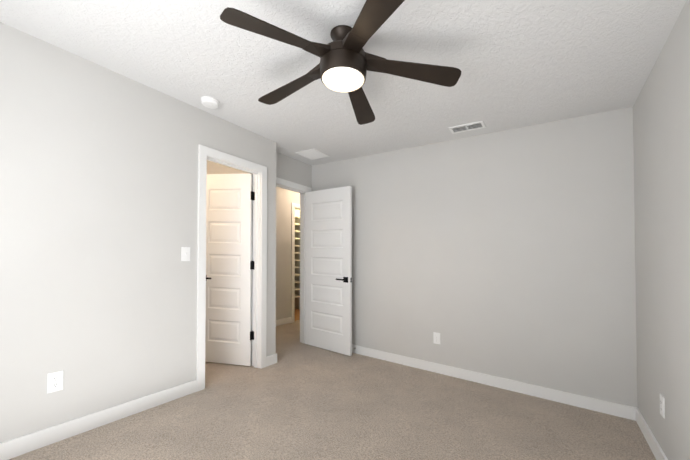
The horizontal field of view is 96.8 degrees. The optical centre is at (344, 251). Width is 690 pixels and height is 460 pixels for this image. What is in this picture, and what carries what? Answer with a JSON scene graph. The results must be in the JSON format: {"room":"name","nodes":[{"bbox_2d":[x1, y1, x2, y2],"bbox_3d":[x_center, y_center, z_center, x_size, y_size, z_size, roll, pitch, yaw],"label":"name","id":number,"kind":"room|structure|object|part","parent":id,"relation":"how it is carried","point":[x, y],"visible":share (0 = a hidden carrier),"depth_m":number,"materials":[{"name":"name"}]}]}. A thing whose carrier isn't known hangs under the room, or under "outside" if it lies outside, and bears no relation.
{"room":"empty bedroom","nodes":[
{"label":"empty bedroom","id":0,"kind":"room"},
{"bbox_2d":[0,22,275,442],"bbox_3d":[-1.623,-0.042,2.232,0.115,2.496,2.886,-1,-1,34],"label":"wall","id":1,"kind":"structure","parent":0,"point":[98,215],"depth_m":2.05,"materials":[{"name":"paint"}]},
{"bbox_2d":[47,370,62,393],"bbox_3d":[-1.778,0.799,1.880,0.008,0.119,0.072,-1,-1,34],"label":"electrical outlet","id":2,"kind":"object","parent":1,"relation":"attached to","point":[54,381],"visible":1,"depth_m":1.88,"materials":[{"name":"white plastic"}]},
{"bbox_2d":[0,380,196,459],"bbox_3d":[-1.817,1.114,1.814,0.016,0.136,1.952,-1,-1,34],"label":"baseboard","id":3,"kind":"structure","parent":1,"relation":"attached to","point":[19,446],"depth_m":2.00,"materials":[{"name":"white wood"}]},
{"bbox_2d":[181,247,189,260],"bbox_3d":[-1.323,0.021,2.553,0.020,0.120,0.072,-1,-1,34],"label":"light switch","id":4,"kind":"object","parent":1,"relation":"attached to","point":[185,253],"visible":1,"depth_m":2.55,"materials":[{"name":"white plastic"}]},
{"bbox_2d":[205,173,252,365],"bbox_3d":[-1.296,0.179,3.297,0.571,2.051,0.318,-1,-1,34],"label":"closet door","id":5,"kind":"structure","parent":1,"relation":"in","point":[228,323],"depth_m":3.28,"materials":[{"name":"white wood"}]},
{"bbox_2d":[196,144,266,391],"bbox_3d":[-1.108,0.145,2.987,0.149,2.143,0.762,-1,-1,34],"label":"door frame","id":6,"kind":"structure","parent":1,"relation":"attached to","point":[259,259],"depth_m":3.19,"materials":[{"name":"white wood"}]},
{"bbox_2d":[252,192,254,339],"bbox_3d":[-0.970,0.149,3.260,0.036,1.575,0.003,-1,-1,34],"label":"closet door hinge leaf","id":7,"kind":"object","parent":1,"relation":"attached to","point":[253,268],"visible":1,"depth_m":3.26,"materials":[{"name":"black metal"}]},
{"bbox_2d":[207,160,252,359],"bbox_3d":[-1.382,-0.009,3.743,1.185,2.473,0.115,-1,-1,34],"label":"wall","id":8,"kind":"structure","parent":0,"point":[214,168],"depth_m":3.78,"materials":[{"name":"paint"}]},
{"bbox_2d":[276,187,299,319],"bbox_3d":[-1.289,0.016,5.035,0.115,2.550,5.830,-1,-1,34],"label":"wall","id":9,"kind":"structure","parent":0,"point":[285,198],"depth_m":5.28,"materials":[{"name":"paint"}]},
{"bbox_2d":[276,317,291,325],"bbox_3d":[-1.390,1.179,4.752,0.016,0.129,1.581,-1,-1,34],"label":"baseboard","id":10,"kind":"structure","parent":9,"relation":"attached to","point":[283,321],"depth_m":5.22,"materials":[{"name":"white wood"}]},
{"bbox_2d":[291,203,299,322],"bbox_3d":[-0.747,0.205,5.830,0.149,2.145,0.903,-1,-1,34],"label":"trim","id":11,"kind":"structure","parent":9,"relation":"attached to","point":[294,206],"depth_m":5.44,"materials":[{"name":"white wood"}]},
{"bbox_2d":[276,152,311,187],"bbox_3d":[-0.754,0.014,3.908,0.115,2.459,0.864,-1,-1,34],"label":"wall","id":12,"kind":"structure","parent":0,"point":[288,168],"depth_m":3.95,"materials":[{"name":"paint"}]},
{"bbox_2d":[276,177,311,342],"bbox_3d":[-0.759,0.171,3.898,0.149,2.144,0.846,-1,-1,34],"label":"door frame","id":13,"kind":"structure","parent":12,"relation":"attached to","point":[291,186],"depth_m":4.18,"materials":[{"name":"white wood"}]},
{"bbox_2d":[305,186,351,355],"bbox_3d":[-0.235,0.223,3.893,0.760,2.051,0.146,-1,-1,34],"label":"entry door","id":14,"kind":"structure","parent":12,"relation":"in","point":[328,269],"depth_m":3.86,"materials":[{"name":"white wood"}]},
{"bbox_2d":[295,309,299,320],"bbox_3d":[-1.164,1.256,6.096,1.008,0.055,1.250,-1,-1,34],"label":"floor","id":15,"kind":"structure","parent":0,"point":[297,314],"depth_m":6.13,"materials":[{"name":"brown wood"}]},
{"bbox_2d":[295,209,299,308],"bbox_3d":[-0.804,0.060,6.697,0.950,2.467,0.115,-1,-1,34],"label":"wall","id":16,"kind":"structure","parent":0,"point":[297,270],"depth_m":6.79,"materials":[{"name":"paint"}]},
{"bbox_2d":[9,320,655,459],"bbox_3d":[-0.249,1.270,3.612,5.782,0.327,6.980,-1,-1,34],"label":"floor carpet","id":17,"kind":"object","parent":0,"point":[298,400],"visible":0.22,"depth_m":2.22,"materials":[{"name":"beige carpet"}]},
{"bbox_2d":[0,0,686,165],"bbox_3d":[-0.249,-1.220,3.653,5.782,0.327,6.980,-1,-1,34],"label":"ceiling","id":18,"kind":"structure","parent":0,"point":[520,63],"depth_m":1.91,"materials":[{"name":"white paint"}]},
{"bbox_2d":[201,96,218,108],"bbox_3d":[-1.110,-1.221,2.521,0.142,0.045,0.142,-1,-1,34],"label":"smoke detector","id":19,"kind":"object","parent":18,"relation":"attached to","point":[210,102],"visible":1,"depth_m":2.49,"materials":[{"name":"white plastic"}]},
{"bbox_2d":[296,148,328,159],"bbox_3d":[-0.397,-1.193,3.766,0.301,0.024,0.300,-1,-1,34],"label":"ceiling vent","id":20,"kind":"object","parent":18,"relation":"in","point":[312,154],"visible":1,"depth_m":3.74,"materials":[{"name":"white plastic"}]},
{"bbox_2d":[220,0,460,124],"bbox_3d":[-0.051,-1.075,1.747,1.215,0.294,1.270,-1,-1,34],"label":"ceiling fan","id":21,"kind":"object","parent":18,"relation":"hanging from","point":[347,63],"visible":1,"depth_m":1.64,"materials":[{"name":"brown metal"}]},
{"bbox_3d":[-0.010,-0.953,1.718,0.238,0.050,0.238,-1,-1,34],"label":"glass","id":22,"kind":"part","parent":21,"relation":"part of","materials":[{"name":"white glass"}]},
{"bbox_2d":[448,120,485,133],"bbox_3d":[1.141,-1.158,2.863,0.300,0.023,0.152,-1,-1,34],"label":"ceiling vent","id":23,"kind":"object","parent":18,"relation":"in","point":[467,127],"visible":1,"depth_m":2.85,"materials":[{"name":"white plastic"}]},
{"bbox_2d":[312,107,637,407],"bbox_3d":[0.929,0.058,3.355,3.521,2.533,0.115,-1,-1,34],"label":"wall","id":24,"kind":"structure","parent":0,"point":[509,254],"depth_m":2.88,"materials":[{"name":"paint"}]},
{"bbox_2d":[433,332,439,343],"bbox_3d":[0.971,0.916,3.238,0.072,0.120,0.008,-1,-1,34],"label":"electrical outlet","id":25,"kind":"object","parent":24,"relation":"attached to","point":[436,338],"visible":1,"depth_m":3.24,"materials":[{"name":"white plastic"}]},
{"bbox_2d":[352,344,631,419],"bbox_3d":[0.884,1.225,3.287,3.270,0.185,0.016,-1,-1,34],"label":"baseboard","id":26,"kind":"structure","parent":24,"relation":"attached to","point":[603,406],"depth_m":2.85,"materials":[{"name":"white wood"}]},
{"bbox_2d":[633,0,689,459],"bbox_3d":[1.219,0.022,0.752,0.115,2.514,3.865,-1,-1,34],"label":"wall","id":27,"kind":"structure","parent":0,"point":[661,124],"depth_m":1.74,"materials":[{"name":"paint"}]},
{"bbox_2d":[632,406,667,459],"bbox_3d":[1.197,1.192,0.816,0.018,0.171,3.752,-1,-1,34],"label":"baseboard","id":28,"kind":"structure","parent":27,"relation":"attached to","point":[637,416],"depth_m":2.04,"materials":[{"name":"white wood"}]},
{"bbox_2d":[660,394,664,417],"bbox_3d":[1.874,0.911,1.812,0.008,0.119,0.072,-1,-1,34],"label":"electrical outlet","id":29,"kind":"object","parent":27,"relation":"attached to","point":[662,405],"visible":1,"depth_m":1.80,"materials":[{"name":"white plastic"}]},
{"bbox_3d":[-1.628,0.029,6.432,0.115,2.466,1.250,-1,-1,34],"label":"wall","id":30,"kind":"structure","parent":0,"visible":0},
{"bbox_2d":[295,216,299,297],"bbox_3d":[-1.407,0.090,6.281,0.420,1.761,1.250,-1,-1,34],"label":"shelf","id":31,"kind":"object","parent":30,"relation":"attached to","point":[296,231],"visible":0.06,"depth_m":6.54,"materials":[{"name":"white wood"}]}
]}

